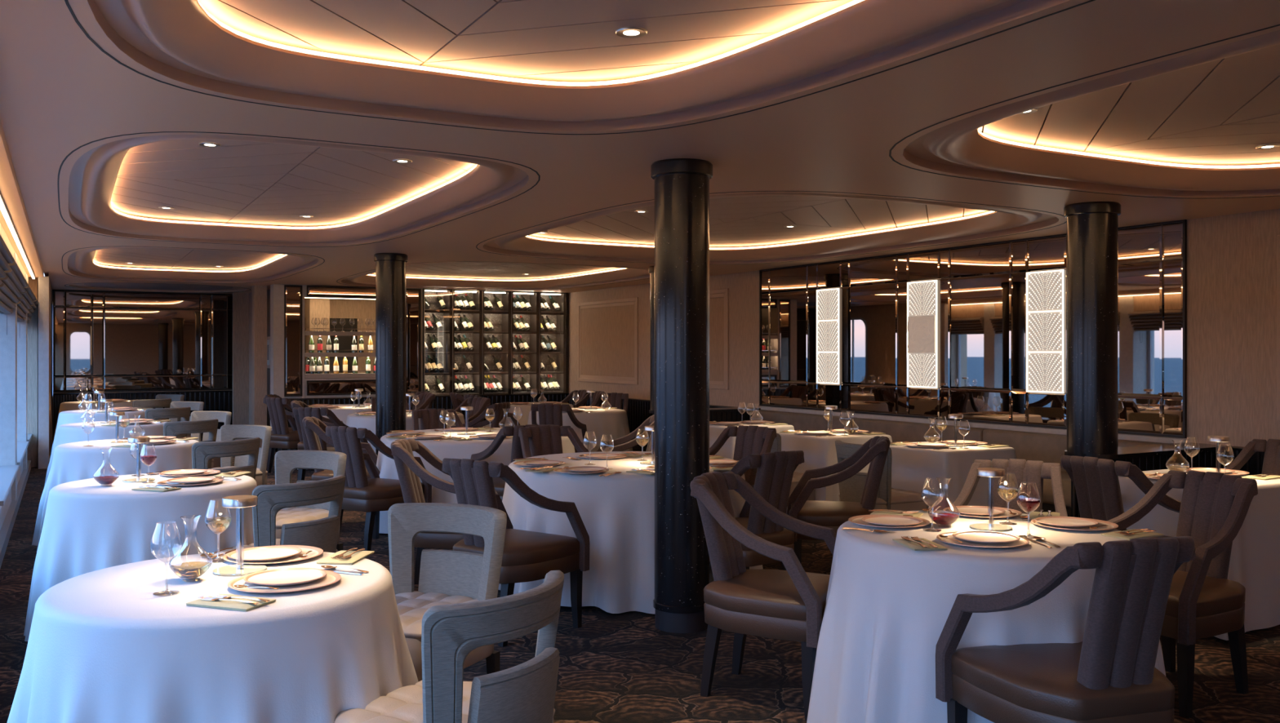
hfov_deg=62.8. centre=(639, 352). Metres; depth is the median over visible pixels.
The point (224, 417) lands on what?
dining chair
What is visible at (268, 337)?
picture frame
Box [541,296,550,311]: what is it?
wine bottle
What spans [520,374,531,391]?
wine bottle
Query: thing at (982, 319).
wall mirror
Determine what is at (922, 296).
light panel
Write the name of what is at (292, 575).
plate
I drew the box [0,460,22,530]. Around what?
wall
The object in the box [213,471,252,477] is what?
napkin
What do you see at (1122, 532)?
fork
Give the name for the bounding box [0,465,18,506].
window sill
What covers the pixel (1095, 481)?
armchair
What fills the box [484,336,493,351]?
wine bottle
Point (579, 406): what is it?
plate
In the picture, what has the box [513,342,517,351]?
wine bottle
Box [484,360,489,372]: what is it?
wine bottle
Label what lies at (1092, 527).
spoon
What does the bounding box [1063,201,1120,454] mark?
column
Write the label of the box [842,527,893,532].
knife
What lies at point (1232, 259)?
wall
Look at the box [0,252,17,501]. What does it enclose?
window
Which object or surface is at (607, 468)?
wine glass
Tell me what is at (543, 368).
wine bottle
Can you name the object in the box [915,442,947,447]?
plate
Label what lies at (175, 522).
bowl
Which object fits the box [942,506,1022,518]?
charger plate
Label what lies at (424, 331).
shelf
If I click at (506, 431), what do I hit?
armchair
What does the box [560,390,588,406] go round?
armchair
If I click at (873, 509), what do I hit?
fork
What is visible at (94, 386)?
table lamp
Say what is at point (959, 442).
plate
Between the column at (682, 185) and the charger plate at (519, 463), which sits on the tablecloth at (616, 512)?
the charger plate at (519, 463)
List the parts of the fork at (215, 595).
handle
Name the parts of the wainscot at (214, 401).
cap rail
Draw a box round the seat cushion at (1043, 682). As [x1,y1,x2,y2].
[951,641,1174,720]
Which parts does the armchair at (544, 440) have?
arm, arm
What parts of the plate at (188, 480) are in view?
dish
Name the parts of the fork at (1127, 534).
handle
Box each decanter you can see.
[93,448,119,486]
[128,414,145,437]
[168,515,213,581]
[844,412,858,434]
[923,417,940,443]
[928,477,959,526]
[1165,440,1189,471]
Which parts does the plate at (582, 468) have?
dish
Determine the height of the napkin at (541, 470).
0.011 m
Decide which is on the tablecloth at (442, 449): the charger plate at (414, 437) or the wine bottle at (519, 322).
the charger plate at (414, 437)
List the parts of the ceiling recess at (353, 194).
ceiling panel, ceiling panel, ceiling panel, ceiling panel, ceiling panel, ceiling panel, ceiling panel, ceiling panel, ceiling panel, ceiling panel, ceiling panel, ceiling panel, ceiling panel, ceiling panel, ceiling panel, ceiling panel, ceiling panel, ceiling panel, ceiling panel, ceiling panel, ceiling panel, ceiling panel, ceiling panel, ceiling panel, ceiling panel, ceiling panel, ceiling panel, ceiling panel, ceiling panel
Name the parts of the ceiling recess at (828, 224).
ceiling panel, ceiling panel, ceiling panel, ceiling panel, ceiling panel, ceiling panel, ceiling panel, ceiling panel, ceiling panel, ceiling panel, ceiling panel, ceiling panel, ceiling panel, ceiling panel, ceiling panel, ceiling panel, ceiling panel, ceiling panel, ceiling panel, ceiling panel, ceiling panel, ceiling panel, ceiling panel, ceiling panel, ceiling panel, ceiling panel, ceiling panel, ceiling panel, ceiling panel, ceiling panel, ceiling panel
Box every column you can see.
[373,253,407,456]
[648,266,654,410]
[650,158,712,633]
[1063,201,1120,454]
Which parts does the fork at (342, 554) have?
handle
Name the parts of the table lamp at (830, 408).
rod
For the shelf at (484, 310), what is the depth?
16.98 m
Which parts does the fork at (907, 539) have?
handle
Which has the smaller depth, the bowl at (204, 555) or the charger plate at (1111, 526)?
the bowl at (204, 555)
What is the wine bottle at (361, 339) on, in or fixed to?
on the bar shelf at (306, 354)
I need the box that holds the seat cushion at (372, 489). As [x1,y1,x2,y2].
[342,478,424,500]
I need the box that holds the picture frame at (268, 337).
[266,336,270,368]
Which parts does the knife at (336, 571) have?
handle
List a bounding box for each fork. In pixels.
[138,485,170,488]
[145,485,177,488]
[197,595,258,604]
[209,593,270,602]
[330,547,357,558]
[338,548,364,559]
[868,510,914,513]
[873,509,919,512]
[901,536,927,547]
[911,537,937,547]
[1115,528,1150,533]
[1120,530,1155,535]
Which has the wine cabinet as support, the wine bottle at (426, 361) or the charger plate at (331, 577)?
the wine bottle at (426, 361)
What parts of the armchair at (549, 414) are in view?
arm, arm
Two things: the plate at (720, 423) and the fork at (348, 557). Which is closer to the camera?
the fork at (348, 557)
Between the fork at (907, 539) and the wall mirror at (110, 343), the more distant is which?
the wall mirror at (110, 343)
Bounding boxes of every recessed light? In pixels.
[158,206,173,209]
[198,142,221,147]
[299,215,313,217]
[304,297,375,299]
[392,159,412,163]
[615,26,647,38]
[634,210,648,213]
[783,225,796,227]
[1018,108,1037,114]
[1255,143,1279,149]
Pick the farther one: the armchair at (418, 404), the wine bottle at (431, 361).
the wine bottle at (431, 361)
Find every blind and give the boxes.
[0,235,14,284]
[0,261,28,334]
[17,285,36,322]
[26,299,38,324]
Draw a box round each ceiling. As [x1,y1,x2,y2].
[0,0,1279,293]
[304,297,375,300]
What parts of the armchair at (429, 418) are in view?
arm, arm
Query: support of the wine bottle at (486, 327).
on the wine cabinet
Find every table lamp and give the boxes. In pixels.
[89,385,100,402]
[92,391,106,410]
[97,399,115,423]
[105,412,128,443]
[121,436,155,482]
[212,495,266,576]
[352,388,365,408]
[405,393,414,414]
[457,406,476,435]
[584,390,597,409]
[640,425,654,465]
[824,405,840,434]
[947,413,967,447]
[968,467,1012,531]
[1207,435,1229,472]
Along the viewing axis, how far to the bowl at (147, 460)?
5.52 m
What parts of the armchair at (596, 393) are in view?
arm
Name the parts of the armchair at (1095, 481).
arm, arm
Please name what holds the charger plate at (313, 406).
on the tablecloth at (341, 414)
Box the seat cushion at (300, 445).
[297,441,332,449]
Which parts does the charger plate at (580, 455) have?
dish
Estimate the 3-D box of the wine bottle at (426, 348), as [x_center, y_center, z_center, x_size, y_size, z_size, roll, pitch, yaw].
[-3.431,-0.151,16.582,0.233,0.277,0.078,0,0,38]
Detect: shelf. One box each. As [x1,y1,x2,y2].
[304,328,375,336]
[304,350,375,356]
[304,370,375,377]
[424,309,448,311]
[424,330,448,332]
[424,351,448,353]
[424,372,448,373]
[433,392,448,395]
[454,309,479,311]
[454,331,479,332]
[454,351,479,353]
[454,372,479,373]
[454,392,479,394]
[484,310,507,311]
[484,331,507,333]
[484,351,507,353]
[484,372,507,373]
[484,391,507,394]
[513,311,536,312]
[513,331,536,333]
[513,371,536,373]
[513,391,536,393]
[541,371,563,373]
[541,391,563,392]
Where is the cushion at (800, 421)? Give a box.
[752,409,856,431]
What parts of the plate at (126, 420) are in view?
dish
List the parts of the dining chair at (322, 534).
tufted seat, frame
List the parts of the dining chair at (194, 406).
frame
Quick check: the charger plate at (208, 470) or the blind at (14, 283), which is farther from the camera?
the blind at (14, 283)
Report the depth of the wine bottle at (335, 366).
15.83 m
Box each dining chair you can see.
[132,398,171,422]
[145,406,191,438]
[155,394,184,422]
[163,418,217,468]
[170,401,204,437]
[191,411,231,467]
[191,437,260,479]
[208,424,271,486]
[213,475,345,553]
[274,450,346,551]
[334,570,564,722]
[387,502,506,681]
[769,433,815,500]
[835,440,928,511]
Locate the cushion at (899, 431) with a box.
[851,417,988,442]
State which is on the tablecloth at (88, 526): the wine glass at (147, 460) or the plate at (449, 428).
the wine glass at (147, 460)
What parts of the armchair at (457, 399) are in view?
arm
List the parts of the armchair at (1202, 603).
arm, leg, leg, seat, arm, leg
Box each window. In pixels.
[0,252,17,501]
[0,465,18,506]
[17,441,29,466]
[26,433,32,442]
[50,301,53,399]
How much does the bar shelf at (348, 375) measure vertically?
0.105 m
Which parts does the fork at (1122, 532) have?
handle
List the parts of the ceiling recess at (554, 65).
ceiling panel, ceiling panel, ceiling panel, ceiling panel, ceiling panel, ceiling panel, ceiling panel, ceiling panel, ceiling panel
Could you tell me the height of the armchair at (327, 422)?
0.918 m
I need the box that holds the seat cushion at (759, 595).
[703,568,830,621]
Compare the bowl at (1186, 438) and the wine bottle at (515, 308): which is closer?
the bowl at (1186, 438)
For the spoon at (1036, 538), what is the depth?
3.82 m
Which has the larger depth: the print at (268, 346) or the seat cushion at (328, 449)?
the print at (268, 346)
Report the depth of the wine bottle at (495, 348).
17.09 m
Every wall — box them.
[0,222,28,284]
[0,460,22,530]
[26,277,38,467]
[48,273,52,462]
[52,289,232,443]
[232,293,375,439]
[248,292,251,425]
[251,285,266,448]
[266,288,270,394]
[270,284,284,431]
[304,274,422,398]
[305,297,329,378]
[422,276,554,279]
[568,208,1279,466]
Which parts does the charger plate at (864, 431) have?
dish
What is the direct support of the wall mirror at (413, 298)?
attached to the wall at (313, 379)
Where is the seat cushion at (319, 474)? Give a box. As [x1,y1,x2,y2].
[311,467,370,480]
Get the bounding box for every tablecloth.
[7,551,417,722]
[23,472,257,641]
[31,438,199,551]
[44,420,166,486]
[49,408,145,458]
[52,400,132,444]
[297,404,371,469]
[346,411,464,452]
[376,427,575,533]
[491,402,573,427]
[497,451,763,613]
[527,408,632,452]
[709,422,794,459]
[777,430,892,514]
[806,510,1165,722]
[889,440,1017,510]
[1118,469,1279,640]
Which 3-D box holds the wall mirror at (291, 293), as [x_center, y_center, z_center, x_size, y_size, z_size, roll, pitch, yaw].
[-5.107,-0.170,15.453,0.256,1.636,0.022,0,0,-29]
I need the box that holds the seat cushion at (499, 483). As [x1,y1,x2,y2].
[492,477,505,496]
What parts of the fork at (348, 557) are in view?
handle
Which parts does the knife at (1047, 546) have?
blade, handle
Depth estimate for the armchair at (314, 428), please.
8.52 m
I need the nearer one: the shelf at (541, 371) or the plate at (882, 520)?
the plate at (882, 520)
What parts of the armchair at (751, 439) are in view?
arm, arm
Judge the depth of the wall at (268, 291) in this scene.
16.73 m
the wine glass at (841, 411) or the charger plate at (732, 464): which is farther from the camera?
the wine glass at (841, 411)
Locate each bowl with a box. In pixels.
[129,443,146,460]
[139,444,157,466]
[150,521,182,562]
[200,552,214,557]
[204,499,231,534]
[234,584,248,588]
[298,555,307,558]
[320,564,337,568]
[873,529,888,533]
[920,478,943,507]
[996,475,1018,502]
[1016,482,1040,513]
[1033,537,1045,540]
[1183,438,1199,457]
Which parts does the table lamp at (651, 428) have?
rod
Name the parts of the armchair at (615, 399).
arm, arm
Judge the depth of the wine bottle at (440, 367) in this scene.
16.66 m
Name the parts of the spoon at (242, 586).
handle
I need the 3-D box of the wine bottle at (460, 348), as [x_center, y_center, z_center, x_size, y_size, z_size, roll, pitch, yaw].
[-2.929,-0.150,16.855,0.236,0.280,0.086,0,0,38]
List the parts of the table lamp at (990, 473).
rod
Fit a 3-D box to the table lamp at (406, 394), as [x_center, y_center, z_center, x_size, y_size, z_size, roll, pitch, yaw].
[-2.567,0.573,11.703,0.162,0.232,0.162,0,0,-29]
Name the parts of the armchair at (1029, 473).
arm, arm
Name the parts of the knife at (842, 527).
handle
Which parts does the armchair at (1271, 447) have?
arm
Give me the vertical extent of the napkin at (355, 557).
0.011 m
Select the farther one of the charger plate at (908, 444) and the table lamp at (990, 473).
the charger plate at (908, 444)
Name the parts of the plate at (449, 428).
dish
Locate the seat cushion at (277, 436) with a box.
[270,431,299,441]
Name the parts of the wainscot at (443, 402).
cap rail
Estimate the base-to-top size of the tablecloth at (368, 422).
0.752 m
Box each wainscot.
[53,390,232,438]
[266,406,277,452]
[281,392,568,450]
[568,393,735,451]
[1228,446,1264,475]
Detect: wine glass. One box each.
[81,418,94,446]
[119,413,129,439]
[129,443,146,476]
[139,444,157,483]
[150,521,182,595]
[204,499,231,563]
[484,408,494,432]
[582,431,596,465]
[600,436,613,469]
[635,430,648,461]
[823,408,833,431]
[839,411,849,435]
[920,478,943,532]
[936,416,947,443]
[957,420,969,448]
[996,475,1018,524]
[1016,482,1040,538]
[1183,438,1199,472]
[1216,444,1234,466]
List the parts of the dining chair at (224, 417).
frame, seat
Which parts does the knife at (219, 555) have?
blade, handle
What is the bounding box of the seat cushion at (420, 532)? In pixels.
[420,532,457,533]
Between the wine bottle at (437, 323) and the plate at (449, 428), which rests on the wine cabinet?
the wine bottle at (437, 323)
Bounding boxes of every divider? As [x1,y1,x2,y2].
[648,407,760,422]
[1064,442,1231,517]
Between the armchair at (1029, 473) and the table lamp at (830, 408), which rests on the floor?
the armchair at (1029, 473)
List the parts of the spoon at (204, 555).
handle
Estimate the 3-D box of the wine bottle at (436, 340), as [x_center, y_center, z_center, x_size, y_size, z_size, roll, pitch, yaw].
[-3.216,-0.151,16.700,0.233,0.277,0.078,0,0,38]
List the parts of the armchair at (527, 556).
arm, leg, seat, arm, leg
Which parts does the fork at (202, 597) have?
handle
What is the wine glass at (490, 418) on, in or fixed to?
on the tablecloth at (442, 449)
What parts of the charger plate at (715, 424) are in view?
dish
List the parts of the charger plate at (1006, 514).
dish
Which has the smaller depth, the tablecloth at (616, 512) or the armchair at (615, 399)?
the tablecloth at (616, 512)
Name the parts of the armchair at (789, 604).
leg, leg, arm, seat, arm, leg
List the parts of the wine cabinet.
rail, rail, rail, rail, rail, rail, head rail, rail, rail, rail, foot rail, rail, rail, rail, rail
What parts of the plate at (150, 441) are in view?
dish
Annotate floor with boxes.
[0,438,1279,722]
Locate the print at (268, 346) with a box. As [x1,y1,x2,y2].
[266,345,269,359]
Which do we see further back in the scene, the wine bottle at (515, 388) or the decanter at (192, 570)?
the wine bottle at (515, 388)
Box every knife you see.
[207,547,242,559]
[324,569,363,575]
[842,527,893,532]
[931,506,941,513]
[1024,537,1052,548]
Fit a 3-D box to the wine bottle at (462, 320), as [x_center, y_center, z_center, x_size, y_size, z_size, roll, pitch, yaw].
[-2.841,-0.481,16.905,0.233,0.277,0.078,0,0,38]
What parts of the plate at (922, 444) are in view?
dish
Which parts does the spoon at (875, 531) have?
handle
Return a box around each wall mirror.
[52,289,232,392]
[284,284,302,396]
[306,285,375,297]
[306,379,375,395]
[405,288,421,393]
[759,219,1186,438]
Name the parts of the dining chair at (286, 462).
seat, tufted seat, frame, leg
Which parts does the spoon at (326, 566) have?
handle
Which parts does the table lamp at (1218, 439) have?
rod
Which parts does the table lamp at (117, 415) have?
rod, stem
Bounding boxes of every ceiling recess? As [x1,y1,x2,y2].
[57,131,540,247]
[61,246,324,283]
[64,0,1095,134]
[64,282,250,293]
[336,261,649,290]
[475,191,1066,264]
[888,24,1279,198]
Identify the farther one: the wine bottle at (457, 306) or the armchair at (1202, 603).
the wine bottle at (457, 306)
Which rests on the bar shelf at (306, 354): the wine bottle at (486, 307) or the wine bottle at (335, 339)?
the wine bottle at (335, 339)
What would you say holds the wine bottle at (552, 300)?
on the wine cabinet
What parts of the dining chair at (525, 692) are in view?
tufted seat, frame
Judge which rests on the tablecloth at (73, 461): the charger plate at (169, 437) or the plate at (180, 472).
the charger plate at (169, 437)
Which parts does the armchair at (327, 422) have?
arm, arm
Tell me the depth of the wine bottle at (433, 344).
16.61 m
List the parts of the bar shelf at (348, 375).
guard rail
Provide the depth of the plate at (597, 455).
6.88 m
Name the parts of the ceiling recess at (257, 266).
ceiling panel, ceiling panel, ceiling panel, ceiling panel, ceiling panel, ceiling panel, ceiling panel, ceiling panel, ceiling panel, ceiling panel, ceiling panel, ceiling panel, ceiling panel, ceiling panel, ceiling panel, ceiling panel, ceiling panel, ceiling panel, ceiling panel, ceiling panel, ceiling panel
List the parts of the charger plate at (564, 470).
dish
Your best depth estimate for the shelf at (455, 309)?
16.79 m
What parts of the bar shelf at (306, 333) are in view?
guard rail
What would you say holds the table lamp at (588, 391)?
on the tablecloth at (613, 423)
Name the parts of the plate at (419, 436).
dish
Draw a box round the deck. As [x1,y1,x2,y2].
[104,83,1129,271]
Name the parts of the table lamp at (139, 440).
stem, rod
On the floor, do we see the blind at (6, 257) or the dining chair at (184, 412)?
the dining chair at (184, 412)
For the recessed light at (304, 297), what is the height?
0.020 m
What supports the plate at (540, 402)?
on the charger plate
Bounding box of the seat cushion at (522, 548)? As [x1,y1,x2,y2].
[453,528,579,566]
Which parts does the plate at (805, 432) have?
dish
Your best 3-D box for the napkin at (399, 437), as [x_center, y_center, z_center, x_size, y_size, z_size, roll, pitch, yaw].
[-1.939,0.683,8.484,0.122,0.011,0.202,0,0,27]
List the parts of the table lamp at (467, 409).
rod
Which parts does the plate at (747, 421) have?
dish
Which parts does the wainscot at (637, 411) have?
kick rail, cap rail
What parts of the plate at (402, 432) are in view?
dish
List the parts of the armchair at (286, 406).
arm, arm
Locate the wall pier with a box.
[17,273,26,470]
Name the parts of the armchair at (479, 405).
arm, arm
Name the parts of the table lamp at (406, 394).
rod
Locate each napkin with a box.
[96,411,116,413]
[111,444,146,448]
[131,485,182,492]
[148,419,171,422]
[170,437,199,440]
[185,593,276,611]
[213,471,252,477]
[316,550,374,564]
[356,413,373,416]
[386,435,410,439]
[450,437,472,440]
[478,426,497,430]
[515,458,546,462]
[525,467,559,472]
[620,453,648,457]
[626,469,654,475]
[709,456,724,459]
[711,466,732,471]
[764,423,787,425]
[779,431,804,433]
[857,432,885,435]
[870,510,923,517]
[890,442,911,445]
[892,537,946,551]
[977,444,1008,448]
[1027,511,1059,519]
[1101,528,1164,540]
[1242,474,1279,479]
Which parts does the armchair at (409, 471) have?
leg, arm, seat, arm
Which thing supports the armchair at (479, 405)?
on the floor
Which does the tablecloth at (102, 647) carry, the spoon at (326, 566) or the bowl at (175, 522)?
the spoon at (326, 566)
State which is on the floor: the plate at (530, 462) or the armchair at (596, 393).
the armchair at (596, 393)
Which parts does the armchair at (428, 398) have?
arm, arm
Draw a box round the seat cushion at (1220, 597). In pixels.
[1164,570,1245,617]
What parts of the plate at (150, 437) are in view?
dish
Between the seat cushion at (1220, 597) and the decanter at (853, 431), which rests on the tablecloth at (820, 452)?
the decanter at (853, 431)
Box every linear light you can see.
[0,193,13,228]
[8,225,35,279]
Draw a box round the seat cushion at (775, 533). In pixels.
[735,516,794,551]
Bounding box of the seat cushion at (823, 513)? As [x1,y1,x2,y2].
[791,500,875,526]
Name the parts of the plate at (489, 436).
dish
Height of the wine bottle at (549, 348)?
0.280 m
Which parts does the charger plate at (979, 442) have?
dish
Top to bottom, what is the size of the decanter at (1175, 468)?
0.192 m
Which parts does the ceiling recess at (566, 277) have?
ceiling panel, ceiling panel, ceiling panel, ceiling panel, ceiling panel, ceiling panel, ceiling panel, ceiling panel, ceiling panel, ceiling panel, ceiling panel, ceiling panel, ceiling panel, ceiling panel, ceiling panel, ceiling panel, ceiling panel, ceiling panel, ceiling panel, ceiling panel, ceiling panel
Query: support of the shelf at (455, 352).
attached to the wine cabinet
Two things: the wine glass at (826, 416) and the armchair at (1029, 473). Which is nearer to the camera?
the armchair at (1029, 473)
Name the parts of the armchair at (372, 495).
leg, arm, leg, leg, seat, arm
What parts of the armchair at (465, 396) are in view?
arm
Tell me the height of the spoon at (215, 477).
0.008 m
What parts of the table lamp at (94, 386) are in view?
stem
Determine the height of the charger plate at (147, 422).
0.013 m
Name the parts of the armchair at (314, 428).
arm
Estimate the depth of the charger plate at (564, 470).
5.99 m
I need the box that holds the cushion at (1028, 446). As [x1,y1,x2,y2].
[982,429,1167,471]
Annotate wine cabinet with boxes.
[422,288,568,395]
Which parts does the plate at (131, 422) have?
dish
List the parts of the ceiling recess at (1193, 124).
ceiling panel, ceiling panel, ceiling panel, ceiling panel, ceiling panel, ceiling panel, ceiling panel, ceiling panel, ceiling panel, ceiling panel, ceiling panel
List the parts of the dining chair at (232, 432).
tufted seat, seat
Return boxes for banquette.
[752,409,1167,516]
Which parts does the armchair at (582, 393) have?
arm, arm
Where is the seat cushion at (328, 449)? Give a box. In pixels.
[326,447,334,451]
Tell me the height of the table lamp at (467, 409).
0.232 m
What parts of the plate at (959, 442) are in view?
dish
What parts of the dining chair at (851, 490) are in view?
frame, tufted seat, seat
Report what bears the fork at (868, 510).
on the napkin at (886, 513)
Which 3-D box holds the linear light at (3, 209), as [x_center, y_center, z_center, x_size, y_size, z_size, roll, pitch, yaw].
[-3.201,-0.929,5.105,0.032,0.026,5.970,0,0,-29]
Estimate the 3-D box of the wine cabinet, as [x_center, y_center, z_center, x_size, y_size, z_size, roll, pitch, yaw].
[-2.393,-0.150,17.159,2.490,1.700,0.432,0,0,-29]
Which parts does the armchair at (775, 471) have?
arm, seat, arm, leg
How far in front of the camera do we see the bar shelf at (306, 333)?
15.78 m
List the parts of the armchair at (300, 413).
arm, leg, arm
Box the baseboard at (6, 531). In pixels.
[0,460,31,568]
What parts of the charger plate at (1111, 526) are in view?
dish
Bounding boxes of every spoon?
[200,547,233,557]
[214,476,241,479]
[234,584,279,589]
[298,551,311,558]
[320,564,368,573]
[604,471,622,476]
[841,528,888,533]
[921,506,933,511]
[938,535,963,542]
[1019,515,1029,518]
[1033,537,1060,547]
[1088,525,1107,528]
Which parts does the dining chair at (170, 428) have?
frame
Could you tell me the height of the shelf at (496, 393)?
0.018 m
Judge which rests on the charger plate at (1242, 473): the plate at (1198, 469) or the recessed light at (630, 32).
the plate at (1198, 469)
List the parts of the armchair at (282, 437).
leg, arm, seat, arm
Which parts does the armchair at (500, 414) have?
arm, arm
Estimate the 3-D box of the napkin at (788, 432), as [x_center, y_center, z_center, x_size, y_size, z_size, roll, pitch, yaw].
[1.319,0.683,9.034,0.202,0.011,0.122,0,0,-32]
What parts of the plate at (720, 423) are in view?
dish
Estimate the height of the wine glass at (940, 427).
0.202 m
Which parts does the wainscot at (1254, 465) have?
cap rail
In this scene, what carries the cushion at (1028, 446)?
on the banquette
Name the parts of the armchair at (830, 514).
leg, seat, arm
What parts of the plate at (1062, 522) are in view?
dish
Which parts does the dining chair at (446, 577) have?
tufted seat, frame, seat, leg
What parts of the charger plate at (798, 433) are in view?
dish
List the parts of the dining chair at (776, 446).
frame, seat, tufted seat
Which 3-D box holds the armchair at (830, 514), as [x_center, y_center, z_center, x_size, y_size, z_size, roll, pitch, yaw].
[1.255,0.991,6.637,0.633,0.918,0.592,0,0,7]
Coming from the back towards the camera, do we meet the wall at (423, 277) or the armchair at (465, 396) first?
the wall at (423, 277)
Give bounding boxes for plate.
[111,407,132,408]
[111,408,133,410]
[111,409,136,411]
[120,418,146,421]
[128,422,152,425]
[129,421,148,423]
[129,440,175,444]
[135,435,166,439]
[147,440,170,443]
[149,435,176,439]
[156,478,222,486]
[159,469,220,476]
[161,469,207,475]
[166,476,215,484]
[222,545,323,564]
[226,546,302,561]
[227,569,341,593]
[243,567,326,586]
[313,406,340,408]
[320,405,338,407]
[361,412,375,413]
[386,431,425,435]
[393,431,422,434]
[405,435,446,439]
[414,435,444,438]
[443,428,479,431]
[445,427,472,430]
[469,435,508,439]
[476,434,497,438]
[511,402,528,404]
[513,460,565,466]
[523,460,561,465]
[540,401,558,403]
[553,466,608,474]
[565,466,606,472]
[577,407,603,408]
[578,406,598,408]
[578,453,627,459]
[583,453,619,457]
[646,465,654,470]
[709,422,742,425]
[709,459,737,464]
[709,461,738,466]
[715,422,739,424]
[742,421,774,424]
[743,420,767,422]
[795,431,832,435]
[803,431,831,434]
[831,430,868,433]
[832,429,860,432]
[848,514,929,528]
[862,515,922,526]
[905,443,950,448]
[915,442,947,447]
[936,532,1029,548]
[942,441,987,445]
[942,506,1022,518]
[945,440,977,444]
[946,506,1005,515]
[951,530,1020,543]
[1031,517,1118,531]
[1034,515,1098,527]
[1145,474,1159,479]
[1186,469,1249,475]
[1188,467,1235,473]
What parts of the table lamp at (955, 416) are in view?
rod, stem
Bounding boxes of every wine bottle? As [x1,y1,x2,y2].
[305,356,310,373]
[308,335,314,352]
[309,356,315,373]
[313,356,317,373]
[316,356,322,373]
[317,335,322,352]
[324,356,328,373]
[325,335,331,352]
[333,335,338,352]
[333,356,338,373]
[342,356,347,373]
[351,335,356,352]
[351,356,357,373]
[359,335,364,352]
[365,356,370,373]
[367,336,373,352]
[373,356,375,373]
[424,297,430,309]
[424,314,434,330]
[424,320,429,330]
[424,341,428,351]
[424,356,433,372]
[424,362,429,373]
[424,380,430,392]
[427,334,439,351]
[427,355,438,372]
[432,313,443,330]
[432,334,444,351]
[432,355,444,373]
[435,292,446,309]
[435,375,445,393]
[454,293,465,310]
[454,297,460,309]
[454,320,458,331]
[454,336,463,351]
[454,341,458,351]
[454,362,459,372]
[454,375,465,392]
[454,381,460,392]
[457,334,468,351]
[458,314,469,331]
[459,293,470,310]
[459,375,471,392]
[462,314,474,331]
[462,334,474,351]
[462,355,473,372]
[464,293,475,310]
[464,375,475,392]
[484,293,493,310]
[484,298,489,310]
[484,315,493,331]
[484,320,488,331]
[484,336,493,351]
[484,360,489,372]
[484,375,495,392]
[484,378,491,392]
[484,382,488,392]
[487,334,497,351]
[487,375,498,392]
[492,334,502,351]
[492,355,503,372]
[492,375,503,391]
[493,294,504,311]
[513,296,522,311]
[513,302,517,311]
[513,318,521,331]
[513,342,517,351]
[513,358,521,371]
[513,362,517,372]
[513,377,521,391]
[513,382,517,391]
[514,335,525,351]
[515,294,527,311]
[515,315,525,332]
[519,335,529,351]
[520,294,532,311]
[520,315,530,332]
[520,355,531,371]
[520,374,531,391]
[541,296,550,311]
[541,302,546,311]
[541,315,552,332]
[541,335,552,351]
[541,339,547,351]
[541,362,545,371]
[541,377,549,391]
[541,382,545,391]
[543,374,555,391]
[546,315,557,332]
[546,335,557,351]
[547,355,558,371]
[547,374,557,391]
[548,295,558,311]
[550,295,560,311]
[550,374,560,391]
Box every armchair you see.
[262,397,299,473]
[265,394,294,467]
[290,400,342,480]
[292,407,368,480]
[302,417,380,480]
[324,426,431,551]
[370,397,411,411]
[390,438,497,584]
[405,391,431,410]
[408,393,435,410]
[411,408,464,431]
[441,457,590,647]
[449,392,491,426]
[449,402,510,427]
[454,397,490,427]
[463,394,519,427]
[470,424,553,500]
[518,425,589,457]
[530,403,588,453]
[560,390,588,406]
[573,391,605,408]
[591,392,628,413]
[595,414,654,452]
[689,471,836,720]
[709,425,777,486]
[709,450,804,570]
[786,435,890,563]
[935,536,1195,722]
[951,458,1067,516]
[1060,455,1181,538]
[1106,470,1257,719]
[1224,439,1279,475]
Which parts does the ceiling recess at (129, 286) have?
ceiling panel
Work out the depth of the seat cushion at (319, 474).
8.47 m
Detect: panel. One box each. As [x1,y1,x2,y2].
[329,318,357,372]
[577,297,638,384]
[648,288,728,390]
[816,288,839,384]
[906,280,937,388]
[1026,269,1065,393]
[1276,235,1279,421]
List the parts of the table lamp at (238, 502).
rod, stem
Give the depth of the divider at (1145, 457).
7.30 m
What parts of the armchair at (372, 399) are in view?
arm, arm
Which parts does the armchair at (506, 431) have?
arm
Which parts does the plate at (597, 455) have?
dish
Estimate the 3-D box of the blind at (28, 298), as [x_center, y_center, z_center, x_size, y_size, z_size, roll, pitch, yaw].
[-6.450,-0.454,10.925,0.230,0.592,2.680,0,0,-29]
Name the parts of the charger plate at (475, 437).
dish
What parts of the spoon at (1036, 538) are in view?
handle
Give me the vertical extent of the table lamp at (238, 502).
0.232 m
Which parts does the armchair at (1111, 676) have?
leg, arm, seat, arm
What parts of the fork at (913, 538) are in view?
handle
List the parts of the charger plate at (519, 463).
dish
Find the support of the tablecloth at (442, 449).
on the dining table
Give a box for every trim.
[0,120,44,277]
[0,144,42,277]
[38,276,48,469]
[284,284,301,398]
[301,284,304,398]
[760,406,1186,443]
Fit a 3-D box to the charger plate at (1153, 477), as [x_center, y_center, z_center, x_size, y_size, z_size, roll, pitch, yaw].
[2.898,0.682,5.686,0.320,0.013,0.320,0,0,-29]
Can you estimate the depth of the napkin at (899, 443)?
7.83 m
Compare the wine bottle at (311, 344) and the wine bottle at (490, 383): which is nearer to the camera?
the wine bottle at (311, 344)
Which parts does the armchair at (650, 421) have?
arm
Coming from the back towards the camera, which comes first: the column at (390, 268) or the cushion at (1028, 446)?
the column at (390, 268)

